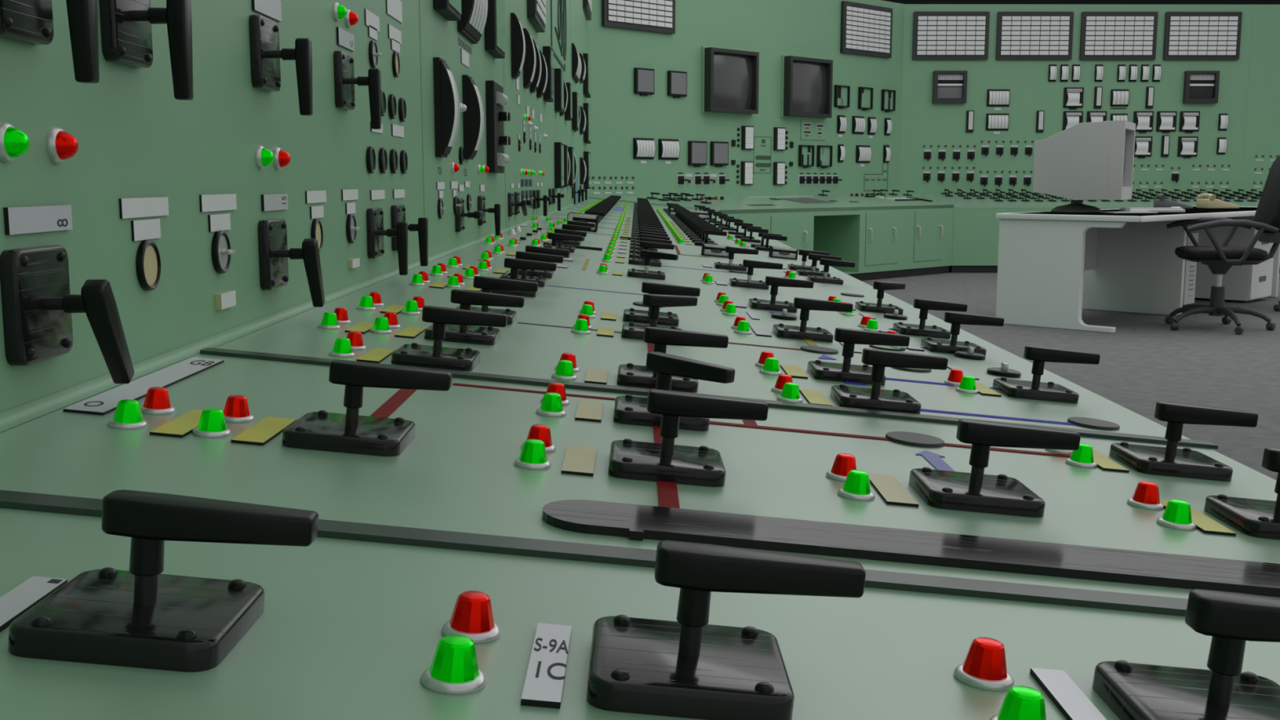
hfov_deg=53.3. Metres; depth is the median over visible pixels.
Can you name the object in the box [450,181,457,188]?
label plate
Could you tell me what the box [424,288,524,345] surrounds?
switch
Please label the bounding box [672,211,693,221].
switch
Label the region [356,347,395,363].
label plate
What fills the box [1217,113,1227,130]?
meter
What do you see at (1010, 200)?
switch
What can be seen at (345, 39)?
label plate
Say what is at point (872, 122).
meter
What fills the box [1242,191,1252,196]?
switch
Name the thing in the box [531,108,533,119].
label plate
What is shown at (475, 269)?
lamp
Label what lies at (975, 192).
switch
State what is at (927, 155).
switch
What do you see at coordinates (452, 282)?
lamp
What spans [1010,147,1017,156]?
switch
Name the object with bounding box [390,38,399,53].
label plate
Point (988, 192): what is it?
switch
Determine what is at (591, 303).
lamp
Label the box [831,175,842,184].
switch
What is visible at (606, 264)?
lamp
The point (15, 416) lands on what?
trim
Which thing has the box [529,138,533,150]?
handle
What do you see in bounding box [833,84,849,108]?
recorder
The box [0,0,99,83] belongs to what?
switch
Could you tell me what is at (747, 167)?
strip
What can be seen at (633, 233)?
switch
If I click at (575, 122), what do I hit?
case
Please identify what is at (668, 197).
switch
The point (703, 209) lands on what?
switch
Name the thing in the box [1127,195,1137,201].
switch
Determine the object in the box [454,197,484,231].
switch
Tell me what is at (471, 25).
meter
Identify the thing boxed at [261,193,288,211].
label plate
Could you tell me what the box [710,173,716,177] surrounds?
label plate
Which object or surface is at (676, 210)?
switch
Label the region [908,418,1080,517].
switch
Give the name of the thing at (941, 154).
switch
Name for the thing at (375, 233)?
switch
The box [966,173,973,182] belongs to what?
switch
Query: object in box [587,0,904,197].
wall
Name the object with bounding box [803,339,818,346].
tape
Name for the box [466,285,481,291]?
label plate
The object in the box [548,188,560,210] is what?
switch
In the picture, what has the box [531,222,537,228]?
lamp
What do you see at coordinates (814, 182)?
switch
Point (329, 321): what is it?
lamp
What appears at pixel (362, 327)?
label plate
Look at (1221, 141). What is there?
meter
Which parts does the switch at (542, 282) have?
plate, stem, handle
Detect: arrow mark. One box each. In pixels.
[817,354,836,359]
[844,382,866,385]
[915,449,954,471]
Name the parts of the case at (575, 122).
glass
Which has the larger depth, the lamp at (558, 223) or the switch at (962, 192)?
the switch at (962, 192)
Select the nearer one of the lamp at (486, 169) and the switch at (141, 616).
the switch at (141, 616)
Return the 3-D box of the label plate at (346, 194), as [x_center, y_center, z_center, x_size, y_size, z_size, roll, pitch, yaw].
[-0.404,-0.230,1.778,0.002,0.015,0.096,0,8,0]
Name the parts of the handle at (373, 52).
lever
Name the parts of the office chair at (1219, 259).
leg, leg, armrest, seat, leg, armrest, leg, backrest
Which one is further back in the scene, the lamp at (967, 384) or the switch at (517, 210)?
the switch at (517, 210)
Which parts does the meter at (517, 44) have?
frame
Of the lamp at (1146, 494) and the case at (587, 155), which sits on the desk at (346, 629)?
the lamp at (1146, 494)
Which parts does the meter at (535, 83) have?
frame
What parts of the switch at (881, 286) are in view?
plate, stem, handle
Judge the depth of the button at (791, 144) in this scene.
12.52 m
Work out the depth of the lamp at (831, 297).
2.32 m
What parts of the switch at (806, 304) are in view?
plate, stem, handle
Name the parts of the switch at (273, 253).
plate, stem, handle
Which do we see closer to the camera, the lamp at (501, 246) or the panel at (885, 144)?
the lamp at (501, 246)
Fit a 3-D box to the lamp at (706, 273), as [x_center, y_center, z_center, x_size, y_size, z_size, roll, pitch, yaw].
[0.137,-0.169,2.612,0.024,0.018,0.024,1,8,6]
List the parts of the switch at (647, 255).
plate, stem, handle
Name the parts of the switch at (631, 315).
plate, handle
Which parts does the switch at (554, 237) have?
handle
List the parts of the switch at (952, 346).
plate, stem, handle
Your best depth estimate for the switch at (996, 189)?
13.80 m
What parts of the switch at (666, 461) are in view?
plate, stem, handle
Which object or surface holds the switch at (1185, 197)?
on the desk at (975, 229)
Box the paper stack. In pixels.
[1099,211,1158,213]
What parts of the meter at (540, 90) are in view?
frame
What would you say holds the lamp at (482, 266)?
on the desk at (346, 629)
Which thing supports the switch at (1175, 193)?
on the desk at (975, 229)
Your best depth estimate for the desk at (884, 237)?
12.15 m
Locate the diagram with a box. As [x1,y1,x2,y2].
[550,0,566,71]
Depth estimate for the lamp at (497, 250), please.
2.83 m
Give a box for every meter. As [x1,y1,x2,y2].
[433,57,459,157]
[457,0,488,44]
[462,75,484,159]
[510,13,525,79]
[522,28,536,88]
[529,38,541,93]
[536,48,547,97]
[559,79,568,115]
[563,153,570,187]
[569,152,577,186]
[571,43,581,83]
[573,104,580,132]
[578,53,586,83]
[579,106,586,134]
[579,157,586,184]
[633,137,655,159]
[658,138,679,159]
[836,115,846,133]
[837,144,844,162]
[852,115,866,133]
[855,145,871,163]
[867,116,876,134]
[883,145,890,162]
[884,118,892,135]
[986,88,1009,106]
[986,113,1008,130]
[1048,64,1057,81]
[1059,64,1068,81]
[1071,64,1079,81]
[1094,64,1102,81]
[1110,88,1128,106]
[1110,113,1128,120]
[1116,64,1125,81]
[1128,64,1137,81]
[1140,64,1149,81]
[1151,64,1160,81]
[1216,137,1226,154]
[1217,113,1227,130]
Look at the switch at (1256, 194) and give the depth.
13.42 m
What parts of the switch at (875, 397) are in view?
plate, stem, handle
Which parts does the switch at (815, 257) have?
plate, handle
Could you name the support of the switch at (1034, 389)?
on the desk at (346, 629)
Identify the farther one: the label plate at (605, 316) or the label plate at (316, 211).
the label plate at (605, 316)
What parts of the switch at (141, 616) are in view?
plate, stem, handle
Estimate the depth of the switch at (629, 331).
1.58 m
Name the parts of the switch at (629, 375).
plate, handle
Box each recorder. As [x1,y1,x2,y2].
[485,80,511,173]
[798,145,814,167]
[816,145,832,168]
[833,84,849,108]
[857,86,873,110]
[880,88,895,111]
[932,71,967,102]
[1062,87,1084,109]
[1062,111,1083,130]
[1086,111,1106,122]
[1133,111,1153,133]
[1133,136,1152,157]
[1155,111,1177,133]
[1177,136,1198,157]
[1178,111,1199,133]
[1182,71,1219,103]
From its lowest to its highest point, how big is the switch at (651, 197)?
0.058 m
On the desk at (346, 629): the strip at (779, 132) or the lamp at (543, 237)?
the lamp at (543, 237)
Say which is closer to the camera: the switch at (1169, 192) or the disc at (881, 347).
the disc at (881, 347)
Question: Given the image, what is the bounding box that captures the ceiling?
[881,0,1279,4]
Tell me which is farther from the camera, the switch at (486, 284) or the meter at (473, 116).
the meter at (473, 116)
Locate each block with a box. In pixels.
[214,290,235,309]
[347,257,359,268]
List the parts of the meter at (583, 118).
frame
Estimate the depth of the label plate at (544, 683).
0.49 m
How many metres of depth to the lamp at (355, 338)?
1.25 m
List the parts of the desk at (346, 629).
selector knob, selector knob, rubber strip, rubber strip, selector knob, lever, selector knob, selector knob, lever, selector knob, lever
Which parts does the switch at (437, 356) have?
plate, stem, handle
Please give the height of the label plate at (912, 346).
0.004 m
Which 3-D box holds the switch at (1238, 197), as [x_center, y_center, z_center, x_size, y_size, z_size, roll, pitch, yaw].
[6.222,-1.674,13.241,0.076,0.058,0.106,0,8,0]
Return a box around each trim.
[0,197,589,431]
[418,0,425,217]
[503,67,506,222]
[569,17,571,146]
[1240,4,1253,192]
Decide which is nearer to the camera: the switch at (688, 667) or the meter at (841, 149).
the switch at (688, 667)
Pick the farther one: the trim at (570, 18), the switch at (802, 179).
the switch at (802, 179)
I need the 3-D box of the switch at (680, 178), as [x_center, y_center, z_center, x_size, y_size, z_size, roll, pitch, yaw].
[0.387,-1.622,11.494,0.108,0.094,0.050,-8,11,-44]
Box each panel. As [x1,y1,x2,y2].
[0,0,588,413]
[526,0,546,32]
[582,0,591,20]
[601,0,675,34]
[753,136,771,173]
[800,122,826,141]
[840,0,893,57]
[863,144,888,192]
[911,11,989,59]
[995,11,1074,59]
[1079,11,1158,59]
[1162,11,1242,60]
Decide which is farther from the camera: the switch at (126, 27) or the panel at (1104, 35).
the panel at (1104, 35)
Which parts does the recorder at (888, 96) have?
glass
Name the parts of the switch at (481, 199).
plate, handle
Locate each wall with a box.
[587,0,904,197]
[899,4,1279,193]
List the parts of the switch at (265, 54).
plate, stem, handle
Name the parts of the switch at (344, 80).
plate, stem, handle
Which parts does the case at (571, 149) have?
glass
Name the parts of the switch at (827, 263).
plate, stem, handle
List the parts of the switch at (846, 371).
plate, stem, handle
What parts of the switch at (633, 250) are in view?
plate, handle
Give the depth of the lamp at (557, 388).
1.06 m
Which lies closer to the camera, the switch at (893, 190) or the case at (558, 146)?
the case at (558, 146)
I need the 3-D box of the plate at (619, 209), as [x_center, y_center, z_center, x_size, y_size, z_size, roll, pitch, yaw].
[-0.131,-0.952,8.046,0.060,0.007,1.000,0,8,0]
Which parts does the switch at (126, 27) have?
plate, stem, handle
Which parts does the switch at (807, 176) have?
white frame, plate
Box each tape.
[369,388,417,417]
[453,382,615,399]
[517,322,621,333]
[546,284,644,294]
[582,258,590,270]
[647,342,679,508]
[661,265,737,273]
[674,244,680,254]
[709,421,1071,457]
[728,342,802,350]
[742,419,757,425]
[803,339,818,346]
[885,377,995,388]
[885,378,954,386]
[920,408,1071,423]
[920,409,1077,426]
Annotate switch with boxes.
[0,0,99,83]
[0,244,134,383]
[8,489,318,672]
[98,0,193,100]
[248,14,312,115]
[257,218,324,306]
[281,359,452,456]
[333,50,381,128]
[366,207,408,275]
[391,204,427,266]
[391,305,507,371]
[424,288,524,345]
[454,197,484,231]
[455,275,537,324]
[477,195,500,235]
[490,257,556,297]
[499,251,563,287]
[507,192,527,217]
[514,191,532,214]
[518,245,568,278]
[532,190,546,216]
[536,189,551,208]
[543,228,586,252]
[546,232,582,257]
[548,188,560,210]
[551,188,564,204]
[556,223,591,245]
[567,220,595,240]
[571,186,580,202]
[579,185,586,199]
[580,189,583,201]
[584,210,604,216]
[586,209,606,223]
[586,540,866,719]
[588,208,607,222]
[590,207,608,221]
[591,206,608,219]
[592,205,609,218]
[608,389,768,487]
[613,351,735,431]
[616,326,728,392]
[621,293,697,340]
[622,281,700,326]
[626,249,678,279]
[628,236,671,260]
[628,240,674,266]
[629,231,668,251]
[629,234,670,253]
[630,226,665,242]
[630,228,666,245]
[631,213,657,225]
[631,214,657,226]
[631,216,658,227]
[631,217,659,230]
[631,218,660,232]
[631,220,661,234]
[631,222,662,236]
[631,224,663,239]
[632,208,653,217]
[632,209,654,218]
[632,210,655,220]
[632,211,655,222]
[632,212,656,222]
[646,191,659,199]
[657,194,671,200]
[664,192,677,199]
[669,194,682,200]
[669,208,687,217]
[670,208,688,217]
[671,209,690,218]
[671,210,691,219]
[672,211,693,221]
[673,212,695,222]
[675,213,697,223]
[675,213,698,225]
[676,174,688,185]
[676,192,689,199]
[677,215,700,226]
[679,216,702,227]
[680,194,693,200]
[680,217,705,229]
[681,218,707,231]
[683,220,710,233]
[685,222,713,235]
[687,223,715,237]
[688,225,719,239]
[691,193,704,199]
[691,226,723,243]
[693,174,706,185]
[693,204,705,210]
[693,229,727,245]
[697,206,710,210]
[700,196,713,204]
[702,174,714,185]
[702,208,715,211]
[703,210,721,220]
[707,213,727,223]
[713,215,734,226]
[713,246,758,271]
[718,174,729,185]
[718,217,740,228]
[720,218,743,231]
[728,222,752,235]
[728,259,782,289]
[734,225,761,239]
[740,227,768,243]
[747,275,813,312]
[750,232,782,247]
[754,234,786,251]
[772,297,853,342]
[786,248,829,271]
[795,253,841,276]
[798,174,808,184]
[804,174,815,184]
[806,257,855,284]
[807,327,910,385]
[812,175,822,184]
[817,190,830,195]
[818,175,829,184]
[825,175,835,184]
[830,347,947,413]
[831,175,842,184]
[854,280,905,315]
[869,189,880,195]
[876,189,888,195]
[888,189,899,195]
[893,297,967,338]
[902,190,914,195]
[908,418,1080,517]
[920,311,1004,356]
[923,173,930,182]
[924,151,931,160]
[937,151,945,160]
[937,173,945,182]
[941,188,949,194]
[945,191,953,196]
[951,173,959,182]
[952,151,959,160]
[954,188,961,194]
[957,191,966,196]
[963,193,971,199]
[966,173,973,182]
[966,188,974,194]
[967,151,974,160]
[971,191,979,196]
[976,193,984,199]
[979,188,987,194]
[980,177,987,186]
[981,147,988,156]
[984,191,992,196]
[989,193,998,199]
[992,188,1000,194]
[992,345,1100,403]
[994,195,1003,201]
[995,147,1003,156]
[995,177,1002,186]
[1003,193,1011,199]
[1004,188,1013,194]
[1008,177,1016,186]
[1008,195,1016,201]
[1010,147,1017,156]
[1016,193,1024,199]
[1021,195,1030,201]
[1023,177,1031,186]
[1023,191,1031,196]
[1025,147,1032,156]
[1030,193,1037,199]
[1034,195,1043,201]
[1047,195,1056,201]
[1092,588,1279,719]
[1109,400,1258,481]
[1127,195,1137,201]
[1133,188,1142,194]
[1133,193,1142,199]
[1138,191,1148,196]
[1140,195,1150,201]
[1146,188,1154,194]
[1146,193,1155,199]
[1164,191,1173,196]
[1171,173,1179,182]
[1171,188,1180,194]
[1173,193,1182,199]
[1177,191,1186,196]
[1180,195,1190,201]
[1186,193,1195,199]
[1204,447,1279,539]
[1215,193,1222,199]
[1217,191,1226,196]
[1221,195,1230,201]
[1226,193,1235,199]
[1231,191,1239,196]
[1233,195,1244,201]
[1239,193,1248,199]
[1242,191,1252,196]
[1246,195,1257,201]
[1253,193,1261,199]
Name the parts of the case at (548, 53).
glass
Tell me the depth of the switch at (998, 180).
13.86 m
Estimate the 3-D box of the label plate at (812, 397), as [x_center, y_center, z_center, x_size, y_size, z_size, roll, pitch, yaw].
[0.168,0.036,1.224,0.021,0.004,0.081,0,8,0]
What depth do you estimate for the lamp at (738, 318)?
1.77 m
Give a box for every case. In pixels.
[432,0,461,21]
[484,0,505,58]
[542,45,553,102]
[554,68,564,112]
[554,142,564,188]
[563,144,568,186]
[564,82,572,120]
[567,146,574,185]
[571,92,578,130]
[582,53,591,97]
[582,102,591,143]
[583,151,591,189]
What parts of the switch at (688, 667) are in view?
plate, stem, handle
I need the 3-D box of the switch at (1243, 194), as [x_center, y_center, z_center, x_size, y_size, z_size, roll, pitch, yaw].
[6.358,-1.723,13.430,0.076,0.058,0.106,0,8,0]
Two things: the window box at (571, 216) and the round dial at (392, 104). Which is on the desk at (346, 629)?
the window box at (571, 216)
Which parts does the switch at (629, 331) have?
plate, stem, handle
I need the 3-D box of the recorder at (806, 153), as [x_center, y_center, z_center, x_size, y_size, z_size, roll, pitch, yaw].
[1.656,-2.026,12.695,0.214,0.221,0.030,-8,11,-44]
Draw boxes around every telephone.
[1153,193,1192,208]
[1195,193,1239,208]
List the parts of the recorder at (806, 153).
glass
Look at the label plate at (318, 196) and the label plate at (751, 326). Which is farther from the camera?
the label plate at (751, 326)
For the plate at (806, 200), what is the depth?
12.00 m
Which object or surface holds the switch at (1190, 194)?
on the desk at (975, 229)
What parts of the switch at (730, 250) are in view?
plate, handle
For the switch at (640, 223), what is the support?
on the desk at (346, 629)
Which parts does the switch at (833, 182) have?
plate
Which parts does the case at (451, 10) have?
glass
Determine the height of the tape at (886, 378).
0.016 m
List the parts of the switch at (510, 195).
plate, handle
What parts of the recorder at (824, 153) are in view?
glass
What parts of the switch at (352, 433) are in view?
plate, stem, handle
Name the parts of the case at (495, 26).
glass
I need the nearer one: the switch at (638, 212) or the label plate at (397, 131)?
the label plate at (397, 131)
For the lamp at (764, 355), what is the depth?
1.41 m
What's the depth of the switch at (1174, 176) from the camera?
13.86 m
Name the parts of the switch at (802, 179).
white frame, plate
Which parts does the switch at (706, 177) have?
white frame, plate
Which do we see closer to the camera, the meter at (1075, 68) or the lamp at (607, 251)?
the lamp at (607, 251)
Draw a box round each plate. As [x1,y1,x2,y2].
[0,576,67,632]
[3,204,72,235]
[62,356,224,415]
[119,196,168,218]
[130,218,160,240]
[149,408,202,437]
[199,193,236,212]
[208,213,231,231]
[231,416,296,445]
[251,0,281,22]
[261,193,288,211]
[305,190,326,203]
[310,205,324,218]
[336,26,354,51]
[341,189,358,200]
[344,321,373,333]
[345,202,355,213]
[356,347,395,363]
[364,8,379,32]
[368,24,377,40]
[369,189,385,199]
[370,123,382,133]
[380,304,404,314]
[386,0,402,23]
[387,23,401,44]
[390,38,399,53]
[391,124,404,137]
[392,189,404,198]
[394,326,426,338]
[429,281,447,288]
[435,182,444,189]
[438,190,443,198]
[447,272,464,277]
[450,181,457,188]
[452,190,456,197]
[457,184,463,191]
[460,48,469,67]
[462,265,477,269]
[464,181,470,187]
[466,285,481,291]
[480,184,484,191]
[493,268,508,274]
[506,252,515,256]
[515,76,519,90]
[516,94,519,104]
[520,622,571,708]
[526,105,528,115]
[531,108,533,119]
[539,112,542,122]
[556,264,568,268]
[560,444,597,476]
[563,257,573,261]
[574,400,604,422]
[584,368,608,384]
[596,326,614,337]
[600,311,617,320]
[612,271,622,275]
[613,207,624,211]
[615,259,624,263]
[616,254,625,257]
[617,250,626,253]
[684,173,692,177]
[702,264,711,267]
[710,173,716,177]
[714,280,727,285]
[732,301,746,308]
[746,195,813,197]
[746,311,759,319]
[748,204,777,205]
[749,324,764,328]
[751,327,772,337]
[779,197,835,203]
[779,364,808,378]
[799,389,832,405]
[839,342,862,353]
[858,312,875,319]
[864,195,884,197]
[868,473,919,506]
[877,324,893,329]
[877,325,891,333]
[894,199,921,200]
[906,196,933,201]
[906,342,924,351]
[909,340,925,348]
[946,365,979,380]
[975,382,1001,396]
[1029,667,1106,719]
[1093,448,1128,472]
[1160,499,1235,536]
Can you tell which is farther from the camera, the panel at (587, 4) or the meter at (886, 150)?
the meter at (886, 150)
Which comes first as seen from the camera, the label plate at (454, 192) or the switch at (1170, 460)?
the switch at (1170, 460)
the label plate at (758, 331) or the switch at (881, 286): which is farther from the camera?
the switch at (881, 286)
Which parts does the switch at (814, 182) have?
plate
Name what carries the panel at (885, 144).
attached to the wall at (772, 28)
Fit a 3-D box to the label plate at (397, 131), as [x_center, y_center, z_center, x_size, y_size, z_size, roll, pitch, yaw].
[-0.405,-0.383,2.134,0.002,0.019,0.103,0,8,0]
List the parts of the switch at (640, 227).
plate, handle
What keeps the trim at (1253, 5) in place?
attached to the wall at (926, 122)
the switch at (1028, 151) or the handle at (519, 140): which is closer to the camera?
the handle at (519, 140)
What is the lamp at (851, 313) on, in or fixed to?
on the desk at (346, 629)
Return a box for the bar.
[542,499,1279,597]
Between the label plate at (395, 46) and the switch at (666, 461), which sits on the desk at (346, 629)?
the switch at (666, 461)
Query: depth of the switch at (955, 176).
13.85 m
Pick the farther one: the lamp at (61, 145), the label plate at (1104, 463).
the label plate at (1104, 463)
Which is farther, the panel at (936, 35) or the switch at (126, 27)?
the panel at (936, 35)
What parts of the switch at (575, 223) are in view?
handle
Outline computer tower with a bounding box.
[1182,232,1198,304]
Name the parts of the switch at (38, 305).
plate, stem, handle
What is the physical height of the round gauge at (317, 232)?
0.042 m
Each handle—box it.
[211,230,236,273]
[346,213,360,244]
[368,40,382,68]
[437,198,446,218]
[453,195,462,214]
[466,194,474,211]
[518,139,523,151]
[523,131,528,143]
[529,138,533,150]
[538,142,542,153]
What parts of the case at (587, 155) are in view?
glass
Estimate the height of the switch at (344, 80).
0.101 m
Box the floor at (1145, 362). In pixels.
[862,271,1279,480]
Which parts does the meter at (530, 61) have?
frame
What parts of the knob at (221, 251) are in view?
lever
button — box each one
[731,139,735,146]
[731,160,735,164]
[789,141,793,147]
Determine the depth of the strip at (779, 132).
12.36 m
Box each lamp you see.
[0,122,30,162]
[46,126,78,164]
[107,399,147,429]
[140,386,175,414]
[191,407,231,438]
[223,394,254,422]
[255,145,273,169]
[273,146,290,169]
[317,311,340,328]
[328,337,355,357]
[333,1,346,22]
[333,306,351,324]
[345,8,358,27]
[346,330,366,350]
[355,295,376,310]
[368,291,384,306]
[369,316,391,333]
[383,311,400,328]
[400,299,420,315]
[408,273,425,285]
[412,296,424,311]
[418,271,430,283]
[420,634,486,694]
[428,265,443,275]
[437,262,448,273]
[441,591,501,644]
[445,257,458,267]
[445,275,460,288]
[451,162,459,173]
[453,256,462,266]
[453,273,465,284]
[459,102,466,113]
[462,267,474,279]
[469,266,479,275]
[477,164,484,174]
[477,261,488,271]
[478,252,490,261]
[482,164,488,174]
[482,259,492,269]
[483,236,493,244]
[484,250,493,259]
[488,235,495,243]
[491,245,502,253]
[493,233,502,239]
[497,244,505,253]
[506,239,516,246]
[507,228,515,234]
[513,439,551,470]
[514,226,521,231]
[520,168,524,176]
[520,424,555,453]
[524,113,528,120]
[528,120,532,127]
[529,239,539,246]
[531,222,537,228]
[533,125,537,132]
[536,392,566,417]
[538,234,546,240]
[540,382,569,405]
[544,217,550,222]
[547,222,553,228]
[551,360,577,380]
[555,220,561,225]
[555,352,579,372]
[570,318,591,333]
[573,314,591,328]
[577,304,595,318]
[579,300,596,314]
[596,263,608,272]
[596,265,608,274]
[601,253,612,262]
[605,249,613,257]
[607,245,614,252]
[676,238,684,244]
[700,272,711,280]
[702,275,714,284]
[714,292,726,302]
[715,294,728,306]
[720,300,733,311]
[722,303,737,315]
[727,235,733,239]
[730,316,746,328]
[733,320,751,334]
[740,242,746,247]
[755,351,773,367]
[759,357,782,375]
[771,373,792,393]
[777,382,802,403]
[783,270,792,277]
[786,271,796,279]
[826,453,857,481]
[827,295,836,301]
[832,297,840,302]
[837,469,875,501]
[840,309,854,315]
[857,315,871,327]
[863,319,879,332]
[886,330,897,333]
[890,346,906,349]
[944,368,963,386]
[953,637,1014,691]
[955,375,978,393]
[989,685,1046,719]
[1045,448,1072,454]
[1065,443,1097,468]
[1126,480,1164,510]
[1156,498,1195,530]
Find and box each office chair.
[1164,155,1279,334]
[1273,300,1279,311]
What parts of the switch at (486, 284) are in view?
stem, plate, handle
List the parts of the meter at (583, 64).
frame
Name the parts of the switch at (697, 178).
white frame, plate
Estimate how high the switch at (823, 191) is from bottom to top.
0.058 m
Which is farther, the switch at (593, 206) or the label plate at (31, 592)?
the switch at (593, 206)
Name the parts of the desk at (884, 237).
door, door handle, door handle, door, door handle, door handle, door, door handle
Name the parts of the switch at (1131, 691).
plate, stem, handle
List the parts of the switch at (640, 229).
plate, handle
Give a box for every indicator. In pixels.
[965,110,973,132]
[1035,111,1044,132]
[1093,86,1102,108]
[1145,86,1154,108]
[1160,135,1169,156]
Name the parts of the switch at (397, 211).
plate, handle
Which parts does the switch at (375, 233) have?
plate, stem, handle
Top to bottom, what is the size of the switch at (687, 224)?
0.057 m
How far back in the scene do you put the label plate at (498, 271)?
2.34 m
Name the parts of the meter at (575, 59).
frame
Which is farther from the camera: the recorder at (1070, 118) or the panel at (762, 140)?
the recorder at (1070, 118)
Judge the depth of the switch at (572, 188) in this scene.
7.92 m
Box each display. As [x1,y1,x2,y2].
[634,67,654,95]
[667,70,687,97]
[688,141,706,166]
[710,141,728,166]
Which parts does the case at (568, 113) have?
glass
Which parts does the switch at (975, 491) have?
stem, plate, handle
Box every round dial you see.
[365,146,375,173]
[378,147,387,173]
[381,89,386,116]
[387,93,396,119]
[389,148,397,173]
[398,97,406,122]
[400,150,407,173]
[458,146,463,164]
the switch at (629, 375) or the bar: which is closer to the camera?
the bar
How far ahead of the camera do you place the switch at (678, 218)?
6.80 m
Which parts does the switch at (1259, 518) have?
plate, handle, stem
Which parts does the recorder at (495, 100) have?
knob, knob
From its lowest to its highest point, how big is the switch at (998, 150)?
0.098 m
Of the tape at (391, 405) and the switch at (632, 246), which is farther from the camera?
the switch at (632, 246)
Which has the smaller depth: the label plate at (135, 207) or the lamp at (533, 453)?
the lamp at (533, 453)
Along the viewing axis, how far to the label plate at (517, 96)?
4.32 m
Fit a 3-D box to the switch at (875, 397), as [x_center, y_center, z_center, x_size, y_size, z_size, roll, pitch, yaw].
[0.239,0.018,1.219,0.106,0.058,0.074,0,8,0]
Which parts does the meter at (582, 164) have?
frame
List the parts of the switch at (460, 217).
plate, stem, handle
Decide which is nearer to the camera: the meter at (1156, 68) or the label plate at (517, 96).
the label plate at (517, 96)
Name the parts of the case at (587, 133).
glass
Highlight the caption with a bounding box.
[457,37,471,53]
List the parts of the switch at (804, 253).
plate, handle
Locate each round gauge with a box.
[135,240,160,290]
[311,218,323,252]
[391,51,399,77]
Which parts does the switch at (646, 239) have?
plate, handle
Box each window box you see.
[566,212,599,231]
[668,208,711,218]
[701,243,729,257]
[768,245,798,259]
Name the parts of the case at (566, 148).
glass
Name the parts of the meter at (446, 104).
frame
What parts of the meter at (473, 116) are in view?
frame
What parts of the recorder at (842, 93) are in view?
glass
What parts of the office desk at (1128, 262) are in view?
panel, modesty panel, panel, panel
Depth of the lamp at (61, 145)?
0.87 m
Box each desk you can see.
[0,198,1279,719]
[589,192,953,280]
[899,192,1279,272]
[995,205,1279,333]
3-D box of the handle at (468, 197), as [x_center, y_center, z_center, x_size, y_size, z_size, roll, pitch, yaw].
[-0.401,-0.373,3.026,0.014,0.042,0.042,0,8,0]
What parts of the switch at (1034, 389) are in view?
plate, stem, handle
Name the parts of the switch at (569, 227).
plate, handle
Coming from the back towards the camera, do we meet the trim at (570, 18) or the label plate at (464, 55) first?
the trim at (570, 18)
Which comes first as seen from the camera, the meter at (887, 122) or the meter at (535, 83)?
the meter at (535, 83)
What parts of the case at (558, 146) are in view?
glass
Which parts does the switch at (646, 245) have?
plate, handle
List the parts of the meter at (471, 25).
frame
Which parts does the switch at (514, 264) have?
plate, handle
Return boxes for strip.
[542,242,602,250]
[573,166,577,204]
[619,236,631,239]
[740,161,753,184]
[741,125,754,149]
[773,127,786,150]
[773,161,785,185]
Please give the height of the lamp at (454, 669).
0.018 m
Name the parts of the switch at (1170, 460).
plate, stem, handle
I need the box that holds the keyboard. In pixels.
[1119,207,1185,212]
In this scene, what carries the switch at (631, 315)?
on the desk at (346, 629)
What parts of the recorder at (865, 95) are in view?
glass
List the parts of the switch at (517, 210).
plate, handle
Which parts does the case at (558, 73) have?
glass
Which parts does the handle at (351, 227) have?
lever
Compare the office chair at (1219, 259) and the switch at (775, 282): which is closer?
the switch at (775, 282)
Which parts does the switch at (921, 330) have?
plate, stem, handle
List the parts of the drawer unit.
drawer, drawer handle, drawer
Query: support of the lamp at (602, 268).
on the desk at (346, 629)
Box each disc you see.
[632,301,648,306]
[728,270,746,273]
[800,346,838,354]
[840,293,864,297]
[869,344,905,351]
[885,431,944,447]
[892,367,931,372]
[1066,417,1119,430]
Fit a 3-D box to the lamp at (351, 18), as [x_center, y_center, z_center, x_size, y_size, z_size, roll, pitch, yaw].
[-0.397,-0.472,1.763,0.015,0.025,0.025,0,8,0]
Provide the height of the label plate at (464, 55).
0.032 m
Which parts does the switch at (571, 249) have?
plate, handle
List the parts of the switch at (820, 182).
plate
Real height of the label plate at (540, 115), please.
0.035 m
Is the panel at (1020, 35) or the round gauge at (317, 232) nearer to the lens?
the round gauge at (317, 232)
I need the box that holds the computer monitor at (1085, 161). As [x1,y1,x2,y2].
[1032,120,1135,212]
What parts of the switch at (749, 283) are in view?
plate, stem, handle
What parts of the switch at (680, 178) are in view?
white frame, plate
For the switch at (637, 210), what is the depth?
6.15 m
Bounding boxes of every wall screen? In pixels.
[701,46,759,115]
[780,54,832,119]
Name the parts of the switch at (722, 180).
white frame, plate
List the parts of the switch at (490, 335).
plate, stem, handle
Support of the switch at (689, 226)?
on the desk at (346, 629)
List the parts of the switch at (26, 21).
plate, handle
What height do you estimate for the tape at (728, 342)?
0.019 m
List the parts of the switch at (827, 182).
plate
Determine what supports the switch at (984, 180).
attached to the wall at (926, 122)
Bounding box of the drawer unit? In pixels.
[1187,220,1273,301]
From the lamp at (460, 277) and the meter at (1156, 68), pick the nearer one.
the lamp at (460, 277)
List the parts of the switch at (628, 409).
plate, handle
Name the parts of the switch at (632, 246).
plate, handle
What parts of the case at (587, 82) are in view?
glass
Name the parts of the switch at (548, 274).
plate, handle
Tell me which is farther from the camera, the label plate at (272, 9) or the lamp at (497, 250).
the lamp at (497, 250)
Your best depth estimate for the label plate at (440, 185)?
2.59 m
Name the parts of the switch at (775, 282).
plate, stem, handle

